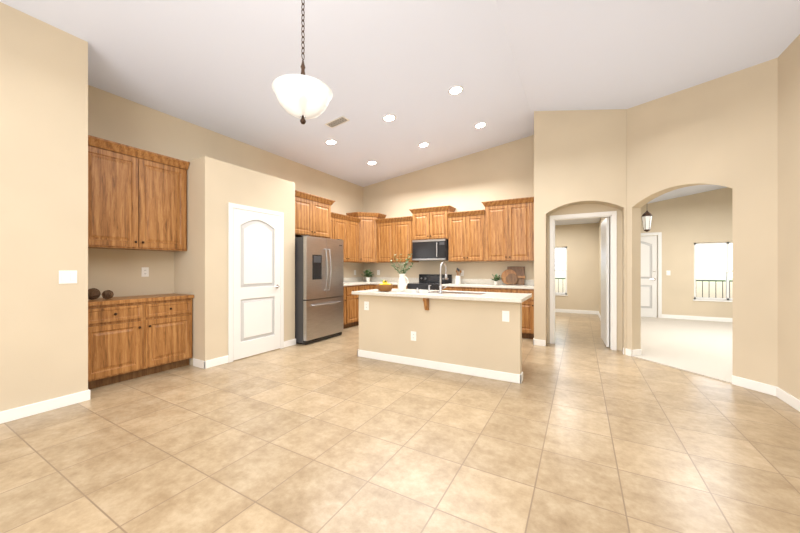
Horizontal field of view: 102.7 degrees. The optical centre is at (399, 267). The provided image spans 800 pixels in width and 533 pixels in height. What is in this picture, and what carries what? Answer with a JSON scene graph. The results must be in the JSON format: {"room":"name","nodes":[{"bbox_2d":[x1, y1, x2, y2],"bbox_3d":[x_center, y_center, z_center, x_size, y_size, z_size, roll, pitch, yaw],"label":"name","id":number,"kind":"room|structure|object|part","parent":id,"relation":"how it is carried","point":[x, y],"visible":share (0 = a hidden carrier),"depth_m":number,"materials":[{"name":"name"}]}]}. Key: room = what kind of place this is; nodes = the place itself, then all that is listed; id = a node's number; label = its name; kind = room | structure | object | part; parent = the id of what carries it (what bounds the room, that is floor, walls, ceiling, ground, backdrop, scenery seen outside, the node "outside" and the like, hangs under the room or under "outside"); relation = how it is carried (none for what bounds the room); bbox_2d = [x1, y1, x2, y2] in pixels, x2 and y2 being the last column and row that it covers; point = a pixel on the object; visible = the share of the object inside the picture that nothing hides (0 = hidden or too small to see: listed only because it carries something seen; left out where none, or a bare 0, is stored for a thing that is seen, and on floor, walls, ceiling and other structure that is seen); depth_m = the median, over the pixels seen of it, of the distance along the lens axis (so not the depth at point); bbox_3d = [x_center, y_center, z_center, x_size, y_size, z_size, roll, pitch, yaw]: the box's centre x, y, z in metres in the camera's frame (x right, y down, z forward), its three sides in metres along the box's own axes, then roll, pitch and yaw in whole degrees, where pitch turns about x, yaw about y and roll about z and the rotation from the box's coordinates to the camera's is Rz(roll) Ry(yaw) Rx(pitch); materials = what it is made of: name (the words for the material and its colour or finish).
{"room":"kitchen","nodes":[
{"label":"kitchen","id":0,"kind":"room"},
{"bbox_2d":[0,2,294,411],"bbox_3d":[-3.656,-0.470,2.452,0.722,3.421,6.682,0,0,29],"label":"wall","id":1,"kind":"structure","parent":0,"point":[43,191],"depth_m":2.84,"materials":[{"name":"paint"}]},
{"bbox_2d":[59,270,76,283],"bbox_3d":[-2.992,0.081,2.885,0.008,0.118,0.118,0,0,29],"label":"switch plate","id":2,"kind":"object","parent":1,"relation":"attached to","point":[67,276],"visible":1,"depth_m":2.88,"materials":[{"name":"white plastic"}]},
{"bbox_2d":[228,202,283,362],"bbox_3d":[-2.005,0.190,4.569,0.075,2.100,0.892,0,0,29],"label":"door","id":3,"kind":"structure","parent":1,"relation":"attached to","point":[255,281],"depth_m":4.53,"materials":[{"name":"white wood"}]},
{"bbox_2d":[295,190,314,236],"bbox_3d":[-1.933,-0.911,5.593,0.637,0.702,0.483,0,0,29],"label":"upper cabinet","id":4,"kind":"object","parent":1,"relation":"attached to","point":[304,203],"depth_m":5.48,"materials":[{"name":"brown wood"}]},
{"bbox_2d":[0,309,799,423],"bbox_3d":[1.554,1.187,3.406,7.266,0.107,14.911,0,0,44],"label":"baseboard","id":5,"kind":"structure","parent":1,"relation":"attached to","point":[9,415],"depth_m":3.59,"materials":[{"name":"white wood"}]},
{"bbox_2d":[88,85,362,297],"bbox_3d":[-3.332,-0.425,3.915,0.150,3.330,9.850,0,0,29],"label":"wall","id":6,"kind":"structure","parent":0,"point":[124,121],"depth_m":4.17,"materials":[{"name":"paint"}]},
{"bbox_2d":[88,135,189,251],"bbox_3d":[-3.116,-0.785,3.733,0.401,1.131,1.045,0,0,29],"label":"upper cabinet","id":7,"kind":"object","parent":6,"relation":"attached to","point":[137,198],"visible":0.94,"depth_m":3.63,"materials":[{"name":"brown wood"}]},
{"bbox_2d":[141,267,148,276],"bbox_3d":[-3.190,0.050,4.006,0.008,0.118,0.075,0,0,29],"label":"outlet","id":8,"kind":"object","parent":6,"relation":"attached to","point":[144,271],"visible":1,"depth_m":4.00,"materials":[{"name":"white plastic"}]},
{"bbox_2d":[315,198,330,237],"bbox_3d":[-1.696,-0.911,6.013,0.637,0.702,0.482,0,0,29],"label":"upper cabinet","id":9,"kind":"object","parent":6,"relation":"attached to","point":[322,205],"depth_m":5.87,"materials":[{"name":"brown wood"}]},
{"bbox_2d":[328,214,334,238],"bbox_3d":[-1.602,-0.621,6.486,0.337,0.982,0.433,0,0,29],"label":"upper cabinet","id":10,"kind":"object","parent":6,"relation":"attached to","point":[332,215],"depth_m":6.54,"materials":[{"name":"brown wood"}]},
{"bbox_2d":[335,214,346,261],"bbox_3d":[-1.394,-0.621,6.856,0.337,0.982,0.417,0,0,29],"label":"upper cabinet","id":11,"kind":"object","parent":6,"relation":"attached to","point":[340,219],"depth_m":6.82,"materials":[{"name":"brown wood"}]},
{"bbox_2d":[347,218,358,261],"bbox_3d":[-1.185,-0.621,7.226,0.337,0.982,0.433,0,0,29],"label":"upper cabinet","id":12,"kind":"object","parent":6,"relation":"attached to","point":[352,223],"depth_m":7.12,"materials":[{"name":"brown wood"}]},
{"bbox_2d":[370,277,418,284],"bbox_3d":[-0.106,0.294,7.200,0.921,0.139,0.654,0,0,29],"label":"countertop","id":13,"kind":"structure","parent":0,"point":[375,280],"depth_m":7.54,"materials":[{"name":"white stone"}]},
{"bbox_2d":[0,312,799,532],"bbox_3d":[1.914,1.280,3.346,10.350,0.080,14.309,0,0,29],"label":"floor","id":14,"kind":"structure","parent":0,"point":[581,428],"depth_m":2.17,"materials":[{"name":"beige tile"}]},
{"bbox_2d":[88,293,193,388],"bbox_3d":[-3.072,0.790,3.708,0.503,0.900,1.055,0,0,29],"label":"base cabinet","id":15,"kind":"object","parent":14,"relation":"on","point":[131,337],"visible":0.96,"depth_m":3.55,"materials":[{"name":"brown wood"}]},
{"bbox_2d":[88,288,100,299],"bbox_3d":[-3.290,0.277,3.430,0.122,0.120,0.123,0,0,29],"label":"decorative ball","id":16,"kind":"object","parent":15,"relation":"on","point":[94,293],"visible":0.88,"depth_m":3.41,"materials":[{"name":"brown wicker"}]},
{"bbox_2d":[102,290,113,298],"bbox_3d":[-3.180,0.289,3.483,0.098,0.098,0.099,0,0,29],"label":"decorative ball","id":17,"kind":"object","parent":15,"relation":"on","point":[107,294],"visible":1,"depth_m":3.46,"materials":[{"name":"brown wicker"}]},
{"bbox_2d":[295,235,342,344],"bbox_3d":[-1.552,0.356,5.661,0.809,1.768,0.915,0,0,29],"label":"fridge","id":18,"kind":"object","parent":14,"relation":"on","point":[318,289],"visible":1,"depth_m":5.33,"materials":[{"name":"silver metal"}]},
{"bbox_2d":[343,286,346,328],"bbox_3d":[-1.467,0.802,6.421,0.637,0.876,0.423,0,0,29],"label":"base cabinet","id":19,"kind":"object","parent":14,"relation":"on","point":[344,287],"depth_m":6.43,"materials":[{"name":"brown wood"}]},
{"bbox_2d":[347,285,358,327],"bbox_3d":[-1.259,0.802,6.789,0.637,0.876,0.422,0,0,29],"label":"base cabinet","id":20,"kind":"object","parent":14,"relation":"on","point":[350,309],"depth_m":6.66,"materials":[{"name":"brown wood"}]},
{"bbox_2d":[343,277,372,285],"bbox_3d":[-1.101,0.294,7.046,0.660,0.139,1.901,0,0,29],"label":"countertop","id":21,"kind":"structure","parent":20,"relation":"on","point":[352,281],"depth_m":7.40,"materials":[{"name":"white stone"}]},
{"bbox_2d":[362,269,373,281],"bbox_3d":[-0.759,0.170,7.682,0.380,0.309,0.381,0,0,29],"label":"potted plant","id":22,"kind":"object","parent":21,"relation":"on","point":[367,274],"visible":1,"depth_m":7.66,"materials":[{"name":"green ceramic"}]},
{"bbox_2d":[359,284,370,290],"bbox_3d":[-1.056,0.802,7.149,0.637,0.876,0.405,0,0,29],"label":"base cabinet","id":23,"kind":"object","parent":14,"relation":"on","point":[361,287],"depth_m":7.03,"materials":[{"name":"brown wood"}]},
{"bbox_2d":[371,284,377,288],"bbox_3d":[-0.330,0.802,7.337,0.482,0.876,0.637,0,0,29],"label":"base cabinet","id":24,"kind":"object","parent":14,"relation":"on","point":[373,286],"depth_m":7.12,"materials":[{"name":"brown wood"}]},
{"bbox_2d":[407,274,451,289],"bbox_3d":[0.621,0.690,6.768,0.760,1.100,0.687,0,0,29],"label":"range","id":25,"kind":"object","parent":14,"relation":"on","point":[426,281],"visible":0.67,"depth_m":6.85,"materials":[{"name":"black metal"}]},
{"bbox_2d":[352,288,531,373],"bbox_3d":[0.510,0.782,4.264,2.229,0.915,0.865,0,0,29],"label":"kitchen island","id":26,"kind":"object","parent":14,"relation":"on","point":[476,334],"depth_m":3.87,"materials":[{"name":"paint"}]},
{"bbox_2d":[364,301,368,309],"bbox_3d":[-0.463,0.523,4.426,0.075,0.118,0.008,0,0,29],"label":"outlet","id":27,"kind":"object","parent":26,"relation":"attached to","point":[366,305],"visible":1,"depth_m":4.42,"materials":[{"name":"white plastic"}]},
{"bbox_2d":[377,280,392,291],"bbox_3d":[-0.209,0.241,4.460,0.237,0.166,0.237,0,0,29],"label":"fruit bowl","id":28,"kind":"object","parent":26,"relation":"on","point":[385,286],"visible":1,"depth_m":4.38,"materials":[{"name":"brown wood"}]},
{"bbox_2d":[390,254,412,290],"bbox_3d":[0.049,0.058,4.497,0.400,0.532,0.241,0,0,29],"label":"pitcher","id":29,"kind":"object","parent":26,"relation":"on","point":[402,284],"visible":1,"depth_m":4.44,"materials":[{"name":"white ceramic"}]},
{"bbox_2d":[411,331,415,340],"bbox_3d":[0.172,0.865,4.068,0.075,0.118,0.008,0,0,29],"label":"outlet","id":30,"kind":"object","parent":26,"relation":"attached to","point":[413,335],"visible":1,"depth_m":4.07,"materials":[{"name":"white plastic"}]},
{"bbox_2d":[416,262,447,293],"bbox_3d":[0.457,0.121,4.234,0.454,0.406,0.236,0,0,29],"label":"island faucet","id":31,"kind":"object","parent":26,"relation":"on","point":[440,287],"visible":1,"depth_m":4.14,"materials":[{"name":"silver metal"}]},
{"bbox_3d":[0.504,0.432,4.253,2.229,0.215,0.840,0,0,29],"label":"kitchen island top","id":32,"kind":"part","parent":26,"relation":"part of","materials":[{"name":"white stone"}]},
{"bbox_2d":[502,311,508,321],"bbox_3d":[1.160,0.529,3.511,0.075,0.118,0.008,0,0,29],"label":"light switch","id":33,"kind":"object","parent":26,"relation":"attached to","point":[505,316],"visible":1,"depth_m":3.51,"materials":[{"name":"white plastic"}]},
{"bbox_2d":[442,286,466,290],"bbox_3d":[1.159,0.802,6.498,0.433,0.876,0.637,0,0,29],"label":"base cabinet","id":34,"kind":"object","parent":14,"relation":"on","point":[447,288],"depth_m":6.20,"materials":[{"name":"brown wood"}]},
{"bbox_2d":[463,287,510,292],"bbox_3d":[1.725,0.802,6.178,0.867,0.876,0.637,0,0,29],"label":"base cabinet","id":35,"kind":"object","parent":14,"relation":"on","point":[504,290],"depth_m":5.88,"materials":[{"name":"brown wood"}]},
{"bbox_2d":[511,289,533,338],"bbox_3d":[2.292,0.802,5.859,0.434,0.876,0.637,0,0,29],"label":"base cabinet","id":36,"kind":"object","parent":14,"relation":"on","point":[528,305],"depth_m":5.55,"materials":[{"name":"brown wood"}]},
{"bbox_2d":[621,317,731,383],"bbox_3d":[6.065,1.234,4.920,4.663,0.012,5.591,0,0,29],"label":"carpet floor","id":37,"kind":"structure","parent":14,"relation":"on","point":[701,347],"depth_m":5.07,"materials":[{"name":"beige carpet"}]},
{"bbox_2d":[0,0,799,186],"bbox_3d":[-0.475,-2.363,2.305,6.808,0.753,9.950,0,0,29],"label":"ceiling","id":38,"kind":"structure","parent":0,"point":[510,67],"depth_m":3.52,"materials":[{"name":"white paint"}]},
{"bbox_2d":[272,0,332,123],"bbox_3d":[-0.638,-1.687,2.104,0.384,1.483,0.384,0,0,29],"label":"pendant light","id":39,"kind":"object","parent":38,"relation":"hanging from","point":[302,96],"visible":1,"depth_m":2.00,"materials":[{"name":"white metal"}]},
{"bbox_2d":[325,139,336,144],"bbox_3d":[-1.182,-2.155,5.487,0.204,0.034,0.206,0,0,29],"label":"recessed light","id":40,"kind":"object","parent":38,"relation":"in","point":[330,142],"visible":1,"depth_m":5.48,"materials":[{"name":"white"}]},
{"bbox_2d":[325,116,349,127],"bbox_3d":[-0.958,-2.217,4.870,0.358,0.053,0.160,0,0,29],"label":"ceiling vent","id":41,"kind":"object","parent":38,"relation":"in","point":[337,122],"visible":1,"depth_m":4.86,"materials":[{"name":"white metal"}]},
{"bbox_2d":[367,161,376,164],"bbox_3d":[-0.576,-2.155,6.564,0.204,0.034,0.206,0,0,29],"label":"recessed light","id":42,"kind":"object","parent":38,"relation":"in","point":[371,162],"visible":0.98,"depth_m":6.55,"materials":[{"name":"white"}]},
{"bbox_2d":[383,114,395,121],"bbox_3d":[-0.164,-2.302,4.913,0.204,0.034,0.206,0,0,29],"label":"recessed light","id":43,"kind":"object","parent":38,"relation":"in","point":[389,117],"visible":1,"depth_m":4.91,"materials":[{"name":"white"}]},
{"bbox_2d":[418,142,428,147],"bbox_3d":[0.443,-2.302,5.990,0.204,0.034,0.206,0,0,29],"label":"recessed light","id":44,"kind":"object","parent":38,"relation":"in","point":[423,144],"visible":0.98,"depth_m":5.98,"materials":[{"name":"white"}]},
{"bbox_2d":[448,85,462,94],"bbox_3d":[0.765,-2.436,4.390,0.204,0.034,0.206,0,0,29],"label":"recessed light","id":45,"kind":"object","parent":38,"relation":"in","point":[455,90],"visible":1,"depth_m":4.39,"materials":[{"name":"white"}]},
{"bbox_2d":[474,122,485,128],"bbox_3d":[1.372,-2.436,5.466,0.204,0.034,0.206,0,0,29],"label":"recessed light","id":46,"kind":"object","parent":38,"relation":"in","point":[480,125],"visible":1,"depth_m":5.47,"materials":[{"name":"white"}]},
{"bbox_2d":[363,135,533,279],"bbox_3d":[0.887,-0.680,7.105,4.369,3.840,0.150,0,0,29],"label":"wall","id":47,"kind":"structure","parent":0,"point":[471,182],"depth_m":6.78,"materials":[{"name":"paint"}]},
{"bbox_2d":[347,212,382,261],"bbox_3d":[-0.805,-0.696,7.615,0.618,1.132,0.618,0,0,29],"label":"upper cabinet","id":48,"kind":"object","parent":47,"relation":"attached to","point":[366,219],"depth_m":7.37,"materials":[{"name":"brown wood"}]},
{"bbox_2d":[375,218,394,261],"bbox_3d":[-0.263,-0.621,7.471,0.467,0.982,0.337,0,0,29],"label":"upper cabinet","id":49,"kind":"object","parent":47,"relation":"attached to","point":[384,227],"depth_m":7.32,"materials":[{"name":"brown wood"}]},
{"bbox_2d":[395,218,418,261],"bbox_3d":[0.144,-0.621,7.242,0.467,0.982,0.337,0,0,29],"label":"upper cabinet","id":50,"kind":"object","parent":47,"relation":"attached to","point":[403,244],"depth_m":7.09,"materials":[{"name":"brown wood"}]},
{"bbox_2d":[411,207,430,241],"bbox_3d":[0.528,-0.931,7.025,0.415,0.662,0.337,0,0,29],"label":"upper cabinet","id":51,"kind":"object","parent":47,"relation":"attached to","point":[420,219],"depth_m":6.87,"materials":[{"name":"brown wood"}]},
{"bbox_2d":[412,239,447,260],"bbox_3d":[0.682,-0.380,6.877,0.760,0.430,0.440,0,0,29],"label":"microwave","id":52,"kind":"object","parent":51,"relation":"attached to","point":[431,250],"visible":0.98,"depth_m":6.71,"materials":[{"name":"silver metal"}]},
{"bbox_2d":[431,206,454,239],"bbox_3d":[0.890,-0.931,6.822,0.415,0.662,0.337,0,0,29],"label":"upper cabinet","id":53,"kind":"object","parent":47,"relation":"attached to","point":[439,213],"depth_m":6.67,"materials":[{"name":"brown wood"}]},
{"bbox_2d":[447,211,466,261],"bbox_3d":[1.234,-0.621,6.627,0.376,0.982,0.337,0,0,29],"label":"upper cabinet","id":54,"kind":"object","parent":47,"relation":"attached to","point":[456,223],"depth_m":6.48,"materials":[{"name":"brown wood"}]},
{"bbox_2d":[467,210,486,261],"bbox_3d":[1.562,-0.621,6.443,0.376,0.982,0.337,0,0,29],"label":"upper cabinet","id":55,"kind":"object","parent":47,"relation":"attached to","point":[476,219],"depth_m":6.28,"materials":[{"name":"brown wood"}]},
{"bbox_2d":[441,279,533,288],"bbox_3d":[1.723,0.294,6.173,1.734,0.139,0.648,0,0,29],"label":"countertop","id":56,"kind":"structure","parent":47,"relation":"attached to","point":[476,283],"depth_m":6.17,"materials":[{"name":"white stone"}]},
{"bbox_2d":[455,268,461,283],"bbox_3d":[1.206,0.158,6.632,0.125,0.333,0.116,0,0,29],"label":"utensils","id":57,"kind":"object","parent":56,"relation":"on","point":[457,279],"visible":0.98,"depth_m":6.60,"materials":[{"name":"white ceramic"}]},
{"bbox_2d":[490,274,501,284],"bbox_3d":[1.868,0.212,6.223,0.252,0.224,0.306,0,0,29],"label":"decorative plant","id":58,"kind":"object","parent":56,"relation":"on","point":[495,280],"visible":1,"depth_m":6.19,"materials":[{"name":"green plant"}]},
{"bbox_2d":[501,267,525,284],"bbox_3d":[2.175,0.147,6.154,0.450,0.349,0.128,0,0,29],"label":"cutting boards","id":59,"kind":"object","parent":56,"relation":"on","point":[513,276],"visible":1,"depth_m":6.13,"materials":[{"name":"brown wood"}]},
{"bbox_2d":[483,199,506,261],"bbox_3d":[1.914,-0.696,6.244,0.434,1.132,0.337,0,0,29],"label":"upper cabinet","id":60,"kind":"object","parent":47,"relation":"attached to","point":[498,230],"depth_m":6.09,"materials":[{"name":"brown wood"}]},
{"bbox_2d":[507,198,533,260],"bbox_3d":[2.329,-0.696,6.010,0.518,1.132,0.337,0,0,29],"label":"upper cabinet","id":61,"kind":"object","parent":47,"relation":"attached to","point":[520,211],"depth_m":5.88,"materials":[{"name":"brown wood"}]},
{"bbox_2d":[534,111,541,339],"bbox_3d":[2.494,-0.675,5.629,0.120,3.829,1.144,0,0,29],"label":"wall","id":62,"kind":"structure","parent":0,"point":[538,225],"depth_m":5.13,"materials":[{"name":"paint"}]},
{"bbox_2d":[555,218,600,224],"bbox_3d":[3.278,-1.250,7.287,2.296,0.100,4.103,0,0,29],"label":"ceiling","id":63,"kind":"structure","parent":0,"point":[578,221],"depth_m":8.25,"materials":[{"name":"white paint"}]},
{"bbox_2d":[547,204,621,350],"bbox_3d":[2.894,-0.260,5.091,1.106,3.000,0.100,0,0,29],"label":"wall","id":64,"kind":"structure","parent":0,"point":[582,208],"depth_m":4.91,"materials":[{"name":"paint"}]},
{"bbox_2d":[550,211,616,349],"bbox_3d":[3.077,0.190,5.421,0.915,2.100,0.892,0,0,29],"label":"door frame","id":65,"kind":"structure","parent":64,"relation":"attached to","point":[613,277],"depth_m":4.99,"materials":[{"name":"white wood"}]},
{"bbox_2d":[542,109,626,354],"bbox_3d":[2.808,-0.662,4.938,1.106,3.803,0.250,0,0,29],"label":"wall","id":66,"kind":"structure","parent":0,"point":[584,156],"depth_m":4.82,"materials":[{"name":"paint"}]},
{"bbox_2d":[599,217,609,341],"bbox_3d":[4.330,-0.610,6.694,0.120,3.700,4.103,0,0,29],"label":"wall","id":67,"kind":"structure","parent":0,"point":[601,220],"depth_m":7.76,"materials":[{"name":"paint"}]},
{"bbox_2d":[555,187,731,317],"bbox_3d":[6.358,-0.503,7.992,7.169,3.487,0.150,0,0,29],"label":"wall","id":68,"kind":"structure","parent":0,"point":[683,224],"depth_m":7.75,"materials":[{"name":"paint"}]},
{"bbox_2d":[555,247,567,295],"bbox_3d":[4.308,0.120,9.263,1.150,1.440,0.392,0,0,29],"label":"window","id":69,"kind":"structure","parent":68,"relation":"in","point":[560,271],"depth_m":9.01,"materials":[{"name":"white glass"}]},
{"bbox_2d":[641,232,661,317],"bbox_3d":[5.983,0.180,8.142,1.050,2.120,0.098,0,0,29],"label":"door","id":70,"kind":"structure","parent":68,"relation":"attached to","point":[648,275],"depth_m":8.00,"materials":[{"name":"white wood"}]},
{"bbox_2d":[693,242,731,301],"bbox_3d":[7.564,0.120,7.429,1.400,1.440,0.392,0,0,29],"label":"window","id":71,"kind":"structure","parent":68,"relation":"in","point":[712,271],"depth_m":7.46,"materials":[{"name":"white"}]},
{"bbox_2d":[647,185,726,203],"bbox_3d":[6.091,-1.890,4.957,4.653,0.854,5.601,0,0,29],"label":"ceiling","id":72,"kind":"structure","parent":0,"point":[686,191],"depth_m":7.19,"materials":[{"name":"white paint"}]},
{"bbox_2d":[641,210,651,231],"bbox_3d":[5.075,-1.152,6.575,0.190,0.825,0.164,0,0,29],"label":"lantern pendant light","id":73,"kind":"object","parent":72,"relation":"hanging from","point":[646,216],"visible":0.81,"depth_m":6.53,"materials":[{"name":"white glass"}]},
{"bbox_2d":[627,58,777,386],"bbox_3d":[3.526,-0.545,3.806,0.160,3.570,1.687,0,0,-16],"label":"wall","id":74,"kind":"structure","parent":0,"point":[722,131],"depth_m":3.39,"materials":[{"name":"paint"}]},
{"bbox_2d":[778,34,799,399],"bbox_3d":[1.844,-0.425,-0.259,0.150,3.330,7.658,0,0,29],"label":"wall","id":75,"kind":"structure","parent":0,"point":[789,219],"depth_m":2.91,"materials":[{"name":"paint"}]}
]}

